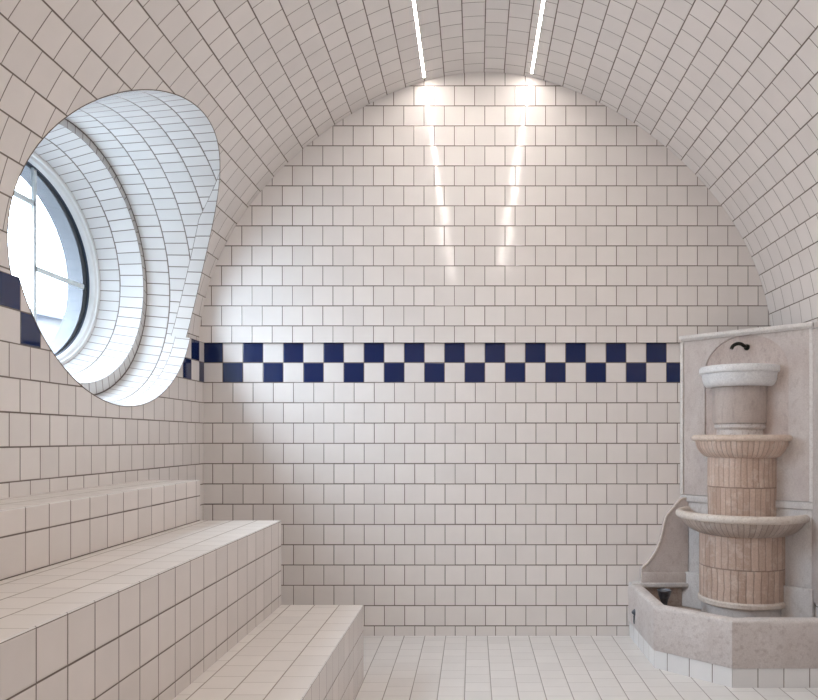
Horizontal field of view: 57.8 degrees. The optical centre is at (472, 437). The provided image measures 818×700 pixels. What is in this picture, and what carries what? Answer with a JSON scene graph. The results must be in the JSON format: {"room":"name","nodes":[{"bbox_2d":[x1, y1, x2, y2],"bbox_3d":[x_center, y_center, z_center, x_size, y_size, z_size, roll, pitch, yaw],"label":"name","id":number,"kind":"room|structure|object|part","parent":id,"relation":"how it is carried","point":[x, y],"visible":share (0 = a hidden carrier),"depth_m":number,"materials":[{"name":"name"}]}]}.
{"room":"spa","nodes":[
{"label":"spa","id":0,"kind":"room"},
{"bbox_2d":[0,271,203,519],"bbox_3d":[-1.341,0.254,1.448,0.022,1.449,4.395,0,0,0],"label":"wall","id":1,"kind":"structure","parent":0,"point":[56,435],"depth_m":2.45,"materials":[{"name":"tile"}]},
{"bbox_2d":[7,89,219,406],"bbox_3d":[-1.427,-0.684,2.820,0.806,1.699,1.900,0,0,0],"label":"window","id":2,"kind":"structure","parent":1,"relation":"in","point":[127,182],"depth_m":3.22,"materials":[{"name":"tile"}]},
{"bbox_3d":[-1.718,-0.684,2.820,0.048,0.850,1.074,0,0,0],"label":"frame","id":3,"kind":"part","parent":2,"relation":"part of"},
{"bbox_2d":[0,0,817,340],"bbox_3d":[0.062,-1.137,1.448,2.824,1.331,4.455,0,0,0],"label":"ceiling","id":4,"kind":"structure","parent":0,"point":[729,88],"depth_m":2.96,"materials":[{"name":"tile"}]},
{"bbox_2d":[412,0,425,77],"bbox_3d":[-0.238,-1.759,1.486,0.016,0.010,4.213,0,0,0],"label":"ceiling light strip","id":5,"kind":"object","parent":4,"relation":"attached to","point":[413,1],"visible":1,"depth_m":3.23,"materials":[{"name":"white plastic"}]},
{"bbox_2d":[530,0,544,73],"bbox_3d":[0.286,-1.778,1.486,0.016,0.009,4.213,0,0,0],"label":"ceiling light strip","id":6,"kind":"object","parent":4,"relation":"attached to","point":[542,1],"visible":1,"depth_m":3.25,"materials":[{"name":"white plastic"}]},
{"bbox_2d":[199,72,770,635],"bbox_3d":[0.068,-0.417,3.637,2.876,2.790,0.016,0,0,0],"label":"wall","id":7,"kind":"structure","parent":0,"point":[441,341],"depth_m":3.65,"materials":[{"name":"white tile"}]},
{"bbox_2d":[354,636,817,699],"bbox_3d":[0.078,0.978,1.447,2.816,0.001,4.395,0,0,0],"label":"floor","id":8,"kind":"structure","parent":0,"point":[395,667],"depth_m":3.07,"materials":[{"name":"tile"}]},
{"bbox_2d":[173,605,363,699],"bbox_3d":[-0.875,0.829,1.124,0.861,0.299,3.748,0,0,0],"label":"tiled bench","id":9,"kind":"object","parent":8,"relation":"on","point":[298,652],"visible":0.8,"depth_m":2.34,"materials":[{"name":"tile"}]},
{"bbox_2d":[0,520,280,699],"bbox_3d":[-1.043,0.507,1.124,0.526,0.344,3.748,0,0,0],"label":"tiled bench","id":10,"kind":"object","parent":9,"relation":"on","point":[144,618],"visible":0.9,"depth_m":1.82,"materials":[{"name":"tile"}]},
{"bbox_2d":[0,480,199,580],"bbox_3d":[-1.220,0.253,1.124,0.220,0.165,3.748,0,0,0],"label":"tiled ledge","id":11,"kind":"object","parent":10,"relation":"on","point":[42,530],"visible":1,"depth_m":2.15,"materials":[{"name":"tile"}]},
{"bbox_2d":[628,322,817,687],"bbox_3d":[1.126,0.235,3.276,0.746,1.485,0.786,0,0,0],"label":"fountain","id":12,"kind":"object","parent":8,"relation":"on","point":[726,594],"visible":1,"depth_m":3.26,"materials":[{"name":"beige stone"}]},
{"bbox_3d":[1.030,-0.099,3.635,0.007,0.754,0.017,0,0,-45],"label":"edge moulding","id":13,"kind":"part","parent":12,"relation":"part of","materials":[{"name":"stone"}]},
{"bbox_2d":[628,584,817,668],"bbox_3d":[1.127,0.807,3.264,0.718,0.190,0.762,0,0,0],"label":"basin","id":14,"kind":"object","parent":12,"relation":"in","point":[689,623],"depth_m":3.02,"materials":[{"name":"stone"}]},
{"bbox_3d":[1.231,-0.424,3.394,0.105,0.036,0.031,0,0,-21],"label":"spout","id":15,"kind":"part","parent":12,"relation":"part of","materials":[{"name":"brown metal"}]},
{"bbox_2d":[699,363,780,388],"bbox_3d":[1.226,-0.283,3.410,0.335,0.096,0.335,0,0,0],"label":"bowl","id":16,"kind":"object","parent":12,"relation":"on","point":[726,375],"depth_m":3.29,"materials":[{"name":"white stone"}]},
{"bbox_2d":[692,435,792,457],"bbox_3d":[1.231,0.037,3.398,0.415,0.104,0.415,0,0,0],"label":"bowl","id":17,"kind":"object","parent":12,"relation":"on","point":[703,446],"depth_m":3.25,"materials":[{"name":"beige stone"}]},
{"bbox_2d":[676,506,809,537],"bbox_3d":[1.224,0.387,3.391,0.548,0.105,0.548,0,0,0],"label":"bowl","id":18,"kind":"object","parent":12,"relation":"on","point":[708,521],"depth_m":3.23,"materials":[{"name":"beige stone"}]},
{"bbox_3d":[1.254,-0.489,3.424,0.050,0.026,0.644,0,0,-45],"label":"cap moulding","id":19,"kind":"part","parent":12,"relation":"part of","materials":[{"name":"stone"}]},
{"bbox_3d":[1.263,0.484,3.431,0.026,0.343,0.630,0,0,-45],"label":"panel","id":20,"kind":"part","parent":12,"relation":"part of","materials":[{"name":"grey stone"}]},
{"bbox_3d":[1.468,-0.099,3.197,0.007,0.754,0.017,0,0,-45],"label":"edge moulding","id":21,"kind":"part","parent":12,"relation":"part of","materials":[{"name":"stone"}]},
{"bbox_3d":[1.479,0.103,3.072,0.014,1.220,0.285,0,0,0],"label":"wall panel","id":22,"kind":"part","parent":12,"relation":"part of","materials":[{"name":"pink stone"}]},
{"bbox_2d":[814,327,817,616],"bbox_3d":[1.476,0.254,1.448,0.021,1.449,4.395,0,0,0],"label":"wall","id":23,"kind":"structure","parent":0,"point":[816,605],"depth_m":3.19,"materials":[{"name":"tile"}]},
{"label":"outside","id":24,"kind":"structure","parent":0,"visible":0},
{"bbox_2d":[30,308,63,343],"bbox_3d":[-9.500,0.668,16.500,5.800,6.620,7.400,0,0,0],"label":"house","id":25,"kind":"structure","parent":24,"point":[48,323],"depth_m":13.00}
]}

